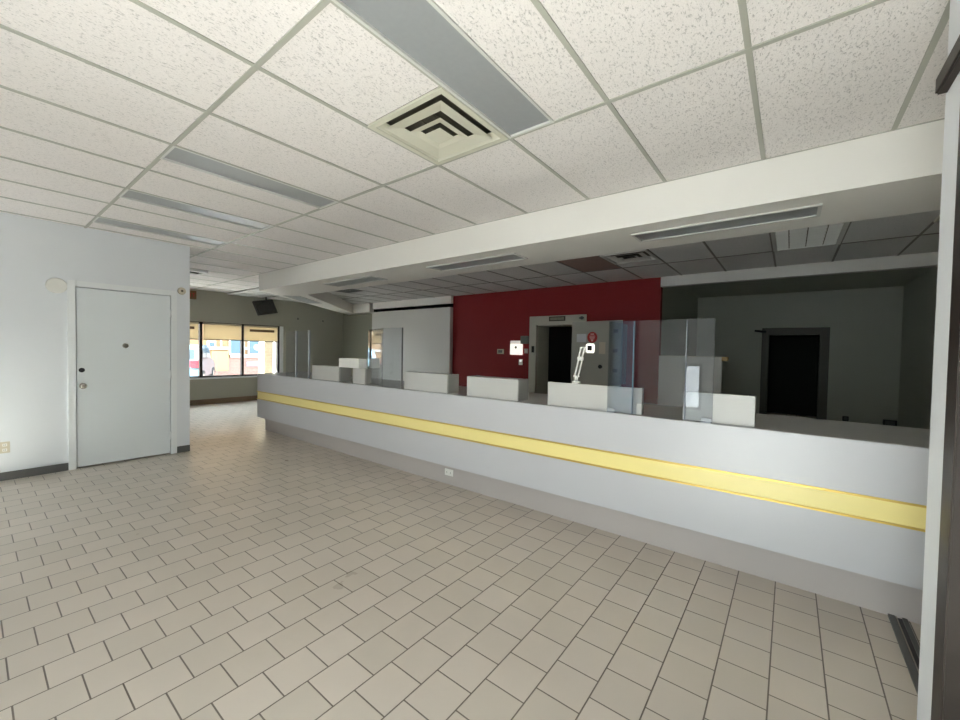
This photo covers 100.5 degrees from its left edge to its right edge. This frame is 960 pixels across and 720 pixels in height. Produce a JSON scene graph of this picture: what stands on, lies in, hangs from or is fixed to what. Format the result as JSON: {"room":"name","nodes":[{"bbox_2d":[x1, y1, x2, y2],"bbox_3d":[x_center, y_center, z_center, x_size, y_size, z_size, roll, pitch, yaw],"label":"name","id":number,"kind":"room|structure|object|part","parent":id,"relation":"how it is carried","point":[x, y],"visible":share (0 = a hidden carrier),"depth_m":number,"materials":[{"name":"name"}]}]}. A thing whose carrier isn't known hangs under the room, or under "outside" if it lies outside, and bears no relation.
{"room":"bank lobby","nodes":[
{"label":"bank lobby","id":0,"kind":"room"},
{"bbox_2d":[0,212,189,472],"bbox_3d":[-6.814,-0.355,5.440,4.750,3.050,3.440,2,2,38],"label":"wall","id":1,"kind":"structure","parent":0,"point":[33,318],"depth_m":4.34,"materials":[{"name":"white paint"}]},
{"bbox_2d":[0,441,9,453],"bbox_3d":[-4.884,0.899,4.104,0.010,0.115,0.070,2,2,38],"label":"wall outlet","id":2,"kind":"object","parent":1,"relation":"attached to","point":[4,446],"visible":1,"depth_m":4.10,"materials":[{"name":"beige plastic"}]},
{"bbox_2d":[45,278,66,292],"bbox_3d":[-4.621,-0.813,4.358,0.012,0.169,0.169,2,2,38],"label":"cover","id":3,"kind":"object","parent":1,"relation":"attached to","point":[55,285],"visible":1,"depth_m":4.35,"materials":[{"name":"paint"}]},
{"bbox_2d":[0,445,189,480],"bbox_3d":[-4.961,1.198,4.018,0.012,0.085,3.440,2,2,38],"label":"baseboard","id":4,"kind":"structure","parent":1,"relation":"attached to","point":[16,474],"depth_m":4.29,"materials":[{"name":"plastic"}]},
{"bbox_2d":[67,280,176,469],"bbox_3d":[-4.296,0.169,4.851,0.178,2.125,1.000,2,2,38],"label":"door","id":5,"kind":"structure","parent":1,"relation":"in","point":[122,343],"depth_m":4.79,"materials":[{"name":"paint"}]},
{"bbox_3d":[-4.489,0.296,4.521,0.070,0.065,0.065,2,2,38],"label":"knob","id":6,"kind":"part","parent":5,"relation":"part of","materials":[{"name":"silver metal"}]},
{"bbox_2d":[177,287,185,294],"bbox_3d":[-3.921,-0.908,5.254,0.020,0.100,0.100,2,2,38],"label":"pipe collar","id":7,"kind":"object","parent":1,"relation":"attached to","point":[182,291],"visible":1,"depth_m":5.25,"materials":[{"name":"beige plastic"}]},
{"bbox_2d":[190,287,342,399],"bbox_3d":[-5.995,-0.466,10.488,0.150,3.050,5.780,2,2,38],"label":"wall","id":8,"kind":"structure","parent":0,"point":[326,344],"depth_m":10.98,"materials":[{"name":"beige paint"}]},
{"bbox_2d":[190,290,195,298],"bbox_3d":[-6.771,-1.522,9.271,0.053,0.195,0.305,2,2,38],"label":"exit sign","id":9,"kind":"object","parent":8,"relation":"attached to","point":[192,293],"visible":0.36,"depth_m":9.32,"materials":[{"name":"red plastic"}]},
{"bbox_2d":[190,395,257,405],"bbox_3d":[-5.991,0.999,10.425,0.020,0.125,5.420,2,2,38],"label":"baseboard","id":10,"kind":"structure","parent":8,"relation":"attached to","point":[243,398],"depth_m":9.90,"materials":[{"name":"brown tile"}]},
{"bbox_2d":[190,321,283,379],"bbox_3d":[-6.543,-0.230,9.744,0.150,1.375,3.510,2,2,38],"label":"window","id":11,"kind":"structure","parent":8,"relation":"in","point":[279,367],"depth_m":10.27,"materials":[{"name":"brown metal"}]},
{"bbox_2d":[190,322,198,339],"bbox_3d":[-6.952,-0.689,9.171,0.040,0.413,0.830,2,2,38],"label":"roller shade","id":12,"kind":"object","parent":11,"relation":"attached to","point":[193,325],"visible":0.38,"depth_m":9.43,"materials":[{"name":"fabric"}]},
{"bbox_2d":[203,322,241,340],"bbox_3d":[-6.377,-0.697,9.911,0.040,0.413,0.845,2,2,38],"label":"roller shade","id":13,"kind":"object","parent":11,"relation":"attached to","point":[211,331],"visible":1,"depth_m":9.89,"materials":[{"name":"fabric"}]},
{"bbox_3d":[-6.527,0.442,9.739,0.080,0.034,3.510,2,2,38],"label":"sill","id":14,"kind":"part","parent":11,"relation":"part of","materials":[{"name":"paint"}]},
{"bbox_2d":[244,325,277,341],"bbox_3d":[-5.819,-0.699,10.630,0.040,0.423,0.845,2,2,38],"label":"roller shade","id":15,"kind":"object","parent":11,"relation":"attached to","point":[255,333],"visible":1,"depth_m":10.61,"materials":[{"name":"fabric"}]},
{"bbox_2d":[343,313,371,375],"bbox_3d":[-3.596,-0.461,12.069,1.700,3.050,0.140,2,2,38],"label":"wall","id":16,"kind":"structure","parent":0,"point":[357,334],"depth_m":12.03,"materials":[{"name":"green paint"}]},
{"bbox_2d":[371,307,452,380],"bbox_3d":[-1.852,-0.080,10.402,2.960,2.435,0.120,2,2,38],"label":"wall panel","id":17,"kind":"object","parent":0,"point":[427,333],"visible":0.6,"depth_m":10.24,"materials":[{"name":"white paint"}]},
{"bbox_2d":[373,296,452,309],"bbox_3d":[-1.817,-1.650,10.371,2.960,0.525,0.100,2,2,38],"label":"beam","id":18,"kind":"structure","parent":0,"point":[445,299],"depth_m":10.20,"materials":[{"name":"paint"}]},
{"bbox_2d":[374,304,452,311],"bbox_3d":[-1.352,-0.419,10.997,3.160,3.100,1.680,2,2,38],"label":"wall","id":19,"kind":"structure","parent":0,"point":[442,305],"depth_m":11.90,"materials":[{"name":"black paint"}]},
{"bbox_2d":[0,400,920,719],"bbox_3d":[-0.262,1.291,7.434,13.050,0.100,15.000,2,2,38],"label":"floor","id":20,"kind":"structure","parent":0,"point":[249,572],"depth_m":2.20,"materials":[{"name":"tile"}]},
{"bbox_2d":[257,372,929,624],"bbox_3d":[-0.341,0.824,4.587,8.012,0.972,0.828,2,2,38],"label":"counter","id":21,"kind":"object","parent":20,"relation":"on","point":[833,509],"depth_m":2.77,"materials":[{"name":"laminate"}]},
{"bbox_2d":[291,330,310,378],"bbox_3d":[-2.745,-0.090,6.005,0.699,0.696,0.020,2,2,38],"label":"sneeze guard","id":22,"kind":"object","parent":21,"relation":"on","point":[309,331],"visible":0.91,"depth_m":5.80,"materials":[{"name":"plastic"}]},
{"bbox_3d":[-2.772,-0.091,6.026,0.028,0.696,0.020,2,2,38],"label":"post","id":23,"kind":"part","parent":22,"relation":"part of","materials":[{"name":"plastic"}]},
{"bbox_3d":[-2.480,-0.080,5.800,0.028,0.696,0.020,2,2,38],"label":"post","id":24,"kind":"part","parent":22,"relation":"part of","materials":[{"name":"plastic"}]},
{"bbox_2d":[312,365,350,381],"bbox_3d":[-2.099,0.182,5.623,0.677,0.196,0.185,2,2,38],"label":"divider","id":25,"kind":"object","parent":21,"relation":"on","point":[321,372],"visible":0.91,"depth_m":5.48,"materials":[{"name":"laminate"}]},
{"bbox_3d":[-1.833,0.192,5.429,0.018,0.196,0.165,2,2,38],"label":"panel","id":26,"kind":"part","parent":25,"relation":"part of","materials":[{"name":"grey laminate"}]},
{"bbox_2d":[353,368,370,384],"bbox_3d":[-1.509,0.205,5.109,0.254,0.196,0.095,2,2,38],"label":"divider","id":27,"kind":"object","parent":21,"relation":"on","point":[360,375],"visible":0.96,"depth_m":5.05,"materials":[{"name":"laminate"}]},
{"bbox_2d":[339,358,366,367],"bbox_3d":[-1.684,0.040,5.281,0.440,0.119,0.125,2,2,38],"label":"paper tray","id":28,"kind":"object","parent":27,"relation":"on","point":[343,362],"visible":1,"depth_m":5.19,"materials":[{"name":"white plastic"}]},
{"bbox_3d":[-1.410,0.209,5.045,0.018,0.196,0.075,2,2,38],"label":"panel","id":29,"kind":"part","parent":27,"relation":"part of","materials":[{"name":"grey laminate"}]},
{"bbox_2d":[370,328,402,388],"bbox_3d":[-1.195,-0.032,4.841,0.080,0.696,0.909,0,2,-40],"label":"sneeze guard","id":30,"kind":"object","parent":21,"relation":"on","point":[402,328],"visible":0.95,"depth_m":4.52,"materials":[{"name":"glass"}]},
{"bbox_2d":[404,371,458,393],"bbox_3d":[-0.544,0.240,4.417,0.660,0.196,0.185,2,2,38],"label":"divider","id":31,"kind":"object","parent":21,"relation":"on","point":[413,380],"visible":1,"depth_m":4.29,"materials":[{"name":"laminate"}]},
{"bbox_3d":[-0.537,0.154,4.423,0.624,0.017,0.165,2,2,38],"label":"panel","id":32,"kind":"part","parent":31,"relation":"part of","materials":[{"name":"laminate"}]},
{"bbox_3d":[-0.285,0.250,4.228,0.018,0.196,0.165,2,2,38],"label":"panel","id":33,"kind":"part","parent":31,"relation":"part of","materials":[{"name":"grey laminate"}]},
{"bbox_2d":[445,468,452,476],"bbox_3d":[-0.330,1.189,4.226,0.115,0.070,0.010,2,2,38],"label":"wall outlet","id":34,"kind":"object","parent":21,"relation":"attached to","point":[449,472],"visible":1,"depth_m":4.22,"materials":[{"name":"white plastic"}]},
{"bbox_2d":[467,375,528,400],"bbox_3d":[0.162,0.267,3.869,0.599,0.196,0.185,2,2,38],"label":"divider","id":35,"kind":"object","parent":21,"relation":"on","point":[512,389],"visible":1,"depth_m":3.75,"materials":[{"name":"laminate"}]},
{"bbox_3d":[0.170,0.180,3.875,0.563,0.017,0.165,2,2,38],"label":"panel","id":36,"kind":"part","parent":35,"relation":"part of","materials":[{"name":"laminate"}]},
{"bbox_3d":[0.397,0.275,3.699,0.018,0.196,0.165,2,2,38],"label":"panel","id":37,"kind":"part","parent":35,"relation":"part of","materials":[{"name":"grey laminate"}]},
{"bbox_3d":[-0.585,0.765,4.269,8.012,0.012,0.028,2,2,38],"label":"trim rail","id":38,"kind":"part","parent":21,"relation":"part of","materials":[{"name":"gold metal"}]},
{"bbox_3d":[-0.583,0.641,4.266,8.012,0.012,0.028,2,2,38],"label":"trim rail","id":39,"kind":"part","parent":21,"relation":"part of","materials":[{"name":"gold metal"}]},
{"bbox_3d":[-0.576,0.704,4.268,8.000,0.112,0.017,2,2,38],"label":"stripe panel","id":40,"kind":"part","parent":21,"relation":"part of","materials":[{"name":"yellow laminate"}]},
{"bbox_3d":[-0.573,0.489,4.262,8.000,0.293,0.020,2,2,38],"label":"panel","id":41,"kind":"part","parent":21,"relation":"part of","materials":[{"name":"grey laminate"}]},
{"bbox_2d":[260,372,929,447],"bbox_3d":[-0.321,0.353,4.584,8.005,0.030,0.799,2,2,38],"label":"countertop","id":42,"kind":"structure","parent":21,"relation":"on","point":[909,436],"depth_m":2.67,"materials":[{"name":"laminate"}]},
{"bbox_2d":[548,382,643,414],"bbox_3d":[0.906,0.297,3.212,0.776,0.196,0.060,2,2,38],"label":"divider","id":43,"kind":"object","parent":21,"relation":"on","point":[585,396],"visible":1,"depth_m":3.16,"materials":[{"name":"laminate"}]},
{"bbox_2d":[572,344,594,383],"bbox_3d":[0.843,0.032,3.264,0.184,0.332,0.072,2,2,38],"label":"lamp","id":44,"kind":"object","parent":43,"relation":"on","point":[590,348],"visible":0.99,"depth_m":3.27,"materials":[{"name":"white plastic"}]},
{"bbox_3d":[0.810,0.064,3.291,0.079,0.154,0.020,2,2,38],"label":"arm","id":45,"kind":"part","parent":44,"relation":"part of","materials":[{"name":"white plastic"}]},
{"bbox_3d":[0.834,-0.065,3.271,0.060,0.081,0.013,2,2,38],"label":"arm","id":46,"kind":"part","parent":44,"relation":"part of","materials":[{"name":"white plastic"}]},
{"bbox_3d":[1.211,0.308,2.988,0.018,0.196,0.040,2,2,38],"label":"panel","id":47,"kind":"part","parent":43,"relation":"part of","materials":[{"name":"clear glass"}]},
{"bbox_2d":[606,318,715,423],"bbox_3d":[1.372,0.060,2.994,0.710,0.696,0.390,2,2,38],"label":"sneeze guard","id":48,"kind":"object","parent":21,"relation":"on","point":[611,410],"visible":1,"depth_m":2.76,"materials":[{"name":"glass"}]},
{"bbox_2d":[682,391,755,426],"bbox_3d":[1.600,0.323,2.686,0.416,0.196,0.080,2,2,38],"label":"divider","id":49,"kind":"object","parent":21,"relation":"on","point":[730,409],"visible":0.95,"depth_m":2.64,"materials":[{"name":"plastic"}]},
{"bbox_2d":[888,613,919,694],"bbox_3d":[1.977,1.416,1.788,0.075,0.012,1.025,2,2,38],"label":"floor track","id":50,"kind":"object","parent":20,"relation":"on","point":[909,646],"visible":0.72,"depth_m":1.98,"materials":[{"name":"plastic"}]},
{"bbox_2d":[0,0,949,303],"bbox_3d":[-1.936,-1.655,5.094,12.800,0.456,9.300,2,2,38],"label":"ceiling","id":51,"kind":"structure","parent":0,"point":[637,94],"depth_m":2.21,"materials":[{"name":"tile"}]},
{"bbox_2d":[93,217,227,245],"bbox_3d":[-3.679,-1.537,4.679,0.301,0.107,1.215,2,2,38],"label":"ceiling light","id":52,"kind":"object","parent":51,"relation":"attached to","point":[100,220],"visible":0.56,"depth_m":4.65,"materials":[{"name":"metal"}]},
{"bbox_2d":[119,189,273,230],"bbox_3d":[-2.715,-1.501,3.932,0.301,0.107,1.215,2,2,38],"label":"ceiling light","id":53,"kind":"object","parent":51,"relation":"attached to","point":[128,194],"visible":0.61,"depth_m":3.87,"materials":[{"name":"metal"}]},
{"bbox_2d":[190,268,210,274],"bbox_3d":[-5.163,-1.622,6.990,0.604,0.165,0.604,2,2,38],"label":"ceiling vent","id":54,"kind":"object","parent":51,"relation":"in","point":[192,271],"visible":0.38,"depth_m":7.00,"materials":[{"name":"metal"}]},
{"bbox_2d":[160,146,337,208],"bbox_3d":[-1.753,-1.464,3.185,0.301,0.107,1.215,2,2,38],"label":"ceiling light","id":55,"kind":"object","parent":51,"relation":"attached to","point":[176,155],"visible":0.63,"depth_m":3.10,"materials":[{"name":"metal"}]},
{"bbox_2d":[252,297,277,315],"bbox_3d":[-5.523,-1.376,10.136,0.356,0.554,0.656,1,1,18],"label":"television","id":56,"kind":"object","parent":51,"relation":"hanging from","point":[262,307],"visible":0.84,"depth_m":10.06,"materials":[{"name":"black plastic"}]},
{"bbox_2d":[337,289,360,292],"bbox_3d":[-3.003,-1.565,8.817,0.596,0.091,0.596,2,2,38],"label":"ceiling vent","id":57,"kind":"object","parent":51,"relation":"in","point":[349,290],"visible":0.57,"depth_m":8.94,"materials":[{"name":"plastic"}]},
{"bbox_2d":[367,86,507,164],"bbox_3d":[-0.243,-1.390,2.399,0.596,0.091,0.596,2,2,38],"label":"ceiling vent","id":58,"kind":"object","parent":51,"relation":"in","point":[435,125],"visible":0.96,"depth_m":2.38,"materials":[{"name":"metal"}]},
{"bbox_2d":[331,0,553,138],"bbox_3d":[-0.069,-1.401,1.877,0.301,0.107,1.215,2,2,38],"label":"ceiling light","id":59,"kind":"object","parent":51,"relation":"attached to","point":[422,32],"visible":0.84,"depth_m":1.79,"materials":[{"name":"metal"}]},
{"bbox_2d":[600,250,658,264],"bbox_3d":[1.995,-1.386,5.318,0.596,0.091,0.596,2,2,38],"label":"ceiling vent","id":60,"kind":"object","parent":51,"relation":"in","point":[626,257],"visible":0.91,"depth_m":5.37,"materials":[{"name":"metal"}]},
{"bbox_2d":[771,222,849,251],"bbox_3d":[3.443,-1.358,4.199,0.602,0.108,1.212,2,2,38],"label":"light","id":61,"kind":"object","parent":51,"relation":"attached to","point":[832,234],"visible":0.53,"depth_m":4.31,"materials":[{"name":"metal"}]},
{"bbox_3d":[3.734,-1.342,4.574,0.530,0.048,0.006,2,2,38],"label":"cross blade","id":62,"kind":"part","parent":61,"relation":"part of","materials":[{"name":"metal"}]},
{"bbox_3d":[3.651,-1.341,4.467,0.530,0.048,0.006,2,2,38],"label":"cross blade","id":63,"kind":"part","parent":61,"relation":"part of","materials":[{"name":"metal"}]},
{"bbox_3d":[3.568,-1.340,4.360,0.530,0.048,0.006,2,2,38],"label":"cross blade","id":64,"kind":"part","parent":61,"relation":"part of","materials":[{"name":"metal"}]},
{"bbox_3d":[3.485,-1.339,4.253,0.530,0.048,0.006,2,2,38],"label":"cross blade","id":65,"kind":"part","parent":61,"relation":"part of","materials":[{"name":"metal"}]},
{"bbox_3d":[3.401,-1.338,4.146,0.530,0.048,0.006,2,2,38],"label":"cross blade","id":66,"kind":"part","parent":61,"relation":"part of","materials":[{"name":"metal"}]},
{"bbox_3d":[3.318,-1.337,4.039,0.530,0.048,0.006,2,2,38],"label":"cross blade","id":67,"kind":"part","parent":61,"relation":"part of","materials":[{"name":"metal"}]},
{"bbox_2d":[933,215,939,222],"bbox_3d":[4.070,-1.258,3.347,0.250,0.029,0.600,2,2,38],"label":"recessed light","id":68,"kind":"object","parent":51,"relation":"in","point":[937,219],"visible":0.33,"depth_m":3.59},
{"bbox_2d":[548,327,571,382],"bbox_3d":[2.617,0.060,8.756,1.934,2.400,2.560,2,2,38],"label":"wall","id":69,"kind":"structure","parent":0,"point":[560,338],"depth_m":9.16,"materials":[{"name":"black"}]},
{"bbox_2d":[452,277,728,405],"bbox_3d":[1.598,-0.261,7.847,5.610,3.050,0.120,2,2,38],"label":"wall","id":70,"kind":"structure","parent":0,"point":[484,323],"depth_m":7.40,"materials":[{"name":"red paint"}]},
{"bbox_2d":[497,349,503,353],"bbox_3d":[0.445,-0.185,8.650,0.160,0.105,0.032,2,2,38],"label":"thermostat","id":71,"kind":"object","parent":70,"relation":"attached to","point":[499,351],"visible":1,"depth_m":8.64,"materials":[{"name":"beige plastic"}]},
{"bbox_2d":[510,341,522,354],"bbox_3d":[0.761,-0.258,8.383,0.290,0.295,0.064,2,2,38],"label":"control box","id":72,"kind":"object","parent":70,"relation":"attached to","point":[516,348],"visible":1,"depth_m":8.36,"materials":[{"name":"white plastic"}]},
{"bbox_3d":[0.750,-0.372,8.400,0.245,0.068,0.045,2,2,38],"label":"lid","id":73,"kind":"part","parent":72,"relation":"part of","materials":[{"name":"white plastic"}]},
{"bbox_2d":[520,336,528,343],"bbox_3d":[0.924,-0.416,8.259,0.180,0.165,0.054,2,2,38],"label":"meter box","id":74,"kind":"object","parent":70,"relation":"attached to","point":[524,339],"visible":1,"depth_m":8.23,"materials":[{"name":"grey metal"}]},
{"bbox_2d":[528,314,622,393],"bbox_3d":[1.911,0.208,7.720,0.655,2.130,1.963,0,2,-45],"label":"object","id":75,"kind":"structure","parent":70,"relation":"in","point":[605,369],"depth_m":7.35,"materials":[{"name":"metal"}]},
{"bbox_2d":[549,316,564,320],"bbox_3d":[1.500,-0.803,7.772,0.346,0.090,0.011,2,2,38],"label":"name plate","id":76,"kind":"object","parent":75,"relation":"attached to","point":[555,318],"visible":1,"depth_m":7.76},
{"bbox_3d":[1.632,0.195,8.022,1.205,2.130,0.530,2,2,38],"label":"frame","id":77,"kind":"part","parent":75,"relation":"part of","materials":[{"name":"grey metal"}]},
{"bbox_2d":[577,334,585,341],"bbox_3d":[1.870,-0.404,7.355,0.002,0.150,0.200,0,2,-44],"label":"paper notice","id":78,"kind":"object","parent":75,"relation":"attached to","point":[580,337],"visible":1,"depth_m":7.36,"materials":[{"name":"white paper"}]},
{"bbox_2d":[587,332,596,342],"bbox_3d":[2.022,-0.407,7.196,0.005,0.199,0.199,0,2,-44],"label":"round sign","id":79,"kind":"object","parent":75,"relation":"attached to","point":[592,336],"visible":1,"depth_m":7.19,"materials":[{"name":"red plastic"}]},
{"bbox_2d":[599,342,604,353],"bbox_3d":[2.159,-0.211,7.058,0.002,0.210,0.120,0,2,-44],"label":"paper notice","id":80,"kind":"object","parent":75,"relation":"attached to","point":[601,344],"visible":1,"depth_m":7.06,"materials":[{"name":"beige paper"}]},
{"bbox_2d":[259,119,944,314],"bbox_3d":[-1.262,-1.495,6.304,3.340,0.608,13.019,0,2,-36],"label":"soffit","id":81,"kind":"structure","parent":0,"point":[897,172],"depth_m":3.08,"materials":[{"name":"paint"}]},
{"bbox_2d":[284,296,321,303],"bbox_3d":[-3.770,-1.286,8.545,0.320,0.012,1.220,1,1,-2],"label":"soffit light","id":82,"kind":"object","parent":81,"relation":"attached to","point":[299,298],"visible":1,"depth_m":8.50,"materials":[{"name":"metal"}]},
{"bbox_2d":[322,276,387,286],"bbox_3d":[-1.924,-1.191,6.078,1.240,0.012,0.300,2,2,38],"label":"soffit light","id":83,"kind":"object","parent":81,"relation":"attached to","point":[367,279],"visible":1,"depth_m":6.05,"materials":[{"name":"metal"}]},
{"bbox_2d":[426,253,527,271],"bbox_3d":[-0.067,-1.121,4.624,1.280,0.012,0.280,2,2,38],"label":"soffit light","id":84,"kind":"object","parent":81,"relation":"attached to","point":[510,257],"visible":1,"depth_m":4.58,"materials":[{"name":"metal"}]},
{"bbox_2d":[631,203,822,242],"bbox_3d":[1.857,-1.048,3.124,1.240,0.012,0.270,2,2,38],"label":"soffit light","id":85,"kind":"object","parent":81,"relation":"attached to","point":[810,211],"visible":1,"depth_m":3.06,"materials":[{"name":"metal"}]},
{"bbox_2d":[661,286,697,355],"bbox_3d":[4.029,-0.098,8.101,0.100,2.800,3.260,2,2,38],"label":"wall","id":86,"kind":"structure","parent":0,"point":[678,304],"depth_m":7.78,"materials":[{"name":"paint"}]},
{"bbox_2d":[767,335,819,415],"bbox_3d":[7.126,0.083,9.104,1.620,2.500,1.880,2,2,38],"label":"wall","id":87,"kind":"structure","parent":0,"point":[793,359],"depth_m":9.76,"materials":[{"name":"black"}]},
{"bbox_2d":[661,252,937,287],"bbox_3d":[4.372,-1.427,5.675,3.337,0.510,0.130,2,2,38],"label":"beam","id":88,"kind":"structure","parent":0,"point":[920,260],"depth_m":5.48,"materials":[{"name":"white paint"}]},
{"bbox_2d":[696,286,903,425],"bbox_3d":[6.383,-0.063,8.413,3.437,2.800,0.120,2,2,38],"label":"wall","id":89,"kind":"structure","parent":0,"point":[865,324],"depth_m":7.86,"materials":[{"name":"paint"}]},
{"bbox_2d":[754,327,829,419],"bbox_3d":[6.445,0.335,8.331,1.234,2.010,0.220,2,2,38],"label":"door frame","id":90,"kind":"structure","parent":89,"relation":"in","point":[824,332],"depth_m":8.06,"materials":[{"name":"metal"}]},
{"bbox_2d":[842,416,848,420],"bbox_3d":[7.101,1.139,7.760,0.090,0.095,0.056,2,2,38],"label":"junction box","id":91,"kind":"object","parent":89,"relation":"attached to","point":[844,418],"visible":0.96,"depth_m":7.74,"materials":[{"name":"black plastic"}]},
{"bbox_2d":[882,419,896,425],"bbox_3d":[7.580,1.165,7.388,0.185,0.110,0.056,2,2,38],"label":"junction box","id":92,"kind":"object","parent":89,"relation":"attached to","point":[885,422],"visible":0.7,"depth_m":7.37,"materials":[{"name":"black plastic"}]},
{"bbox_2d":[680,267,933,297],"bbox_3d":[5.436,-1.415,7.058,3.550,0.064,3.360,2,2,38],"label":"ceiling","id":93,"kind":"structure","parent":0,"point":[892,278],"depth_m":7.27,"materials":[{"name":"paint"}]},
{"bbox_2d":[898,267,937,428],"bbox_3d":[5.170,-0.099,3.948,0.120,3.050,8.620,2,2,38],"label":"wall","id":94,"kind":"structure","parent":0,"point":[919,297],"depth_m":6.33,"materials":[{"name":"paint"}]},
{"bbox_2d":[917,0,959,719],"bbox_3d":[0.945,-0.067,-0.418,1.200,3.050,3.700,2,2,38],"label":"wall","id":95,"kind":"structure","parent":0,"point":[952,102],"depth_m":1.34,"materials":[{"name":"white paint"}]},
{"bbox_2d":[931,35,959,719],"bbox_3d":[1.099,0.230,0.691,0.158,2.405,1.735,2,2,38],"label":"door","id":96,"kind":"structure","parent":95,"relation":"in","point":[945,705],"depth_m":1.20,"materials":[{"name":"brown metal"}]},
{"label":"outside","id":97,"kind":"structure","parent":0,"visible":0},
{"bbox_3d":[-2.072,0.968,17.447,1.800,0.220,35.000,2,2,38],"label":"sidewalk","id":98,"kind":"object","parent":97,"visible":0},
{"bbox_2d":[259,342,272,372],"bbox_3d":[-6.748,-0.548,12.654,0.480,3.320,0.400,2,2,38],"label":"brick pillar","id":99,"kind":"structure","parent":98,"relation":"on","point":[265,348],"depth_m":12.52,"materials":[{"name":"brick"}]},
{"bbox_2d":[273,342,276,372],"bbox_3d":[-6.018,-0.624,11.796,0.200,3.100,0.200,2,2,38],"label":"porch post","id":100,"kind":"object","parent":98,"relation":"on","point":[274,343],"visible":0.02,"depth_m":11.75,"materials":[{"name":"white paint"}]},
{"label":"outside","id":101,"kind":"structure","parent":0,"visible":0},
{"bbox_3d":[-7.926,1.368,6.170,140.000,0.230,120.000,2,2,38],"label":"floor","id":102,"kind":"structure","parent":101,"visible":0},
{"bbox_2d":[190,345,215,375],"bbox_3d":[-11.348,0.190,15.162,1.798,1.549,4.145,0,2,-27],"label":"parked car","id":103,"kind":"object","parent":102,"relation":"on","point":[208,364],"visible":0.23,"depth_m":14.34,"materials":[{"name":"white paint"}]},
{"bbox_2d":[190,360,197,366],"bbox_3d":[-9.773,0.130,13.717,0.292,0.240,0.140,0,2,-27],"label":"tail light","id":104,"kind":"object","parent":103,"relation":"attached to","point":[193,363],"depth_m":13.64,"materials":[{"name":"red plastic"}]},
{"bbox_2d":[190,331,258,374],"bbox_3d":[-13.084,-2.130,25.332,8.160,5.620,28.000,2,2,38],"label":"building","id":105,"kind":"structure","parent":102,"relation":"on","point":[225,354],"depth_m":19.85,"materials":[{"name":"beige paint"}]},
{"bbox_3d":[-12.681,0.039,19.478,0.100,0.950,0.710,2,2,38],"label":"door","id":106,"kind":"part","parent":105,"relation":"part of","materials":[{"name":"yellow paint"}]},
{"bbox_3d":[-12.153,-0.735,19.990,0.020,0.790,0.560,2,2,38],"label":"pane","id":107,"kind":"part","parent":105,"relation":"part of","materials":[{"name":"glass"}]},
{"bbox_3d":[-11.640,0.200,20.786,0.050,0.240,0.950,2,2,38],"label":"vent panel","id":108,"kind":"part","parent":105,"relation":"part of","materials":[{"name":"white"}]},
{"bbox_3d":[-11.571,-0.743,20.741,0.020,0.790,0.740,2,2,38],"label":"pane","id":109,"kind":"part","parent":105,"relation":"part of","materials":[{"name":"glass"}]}
]}

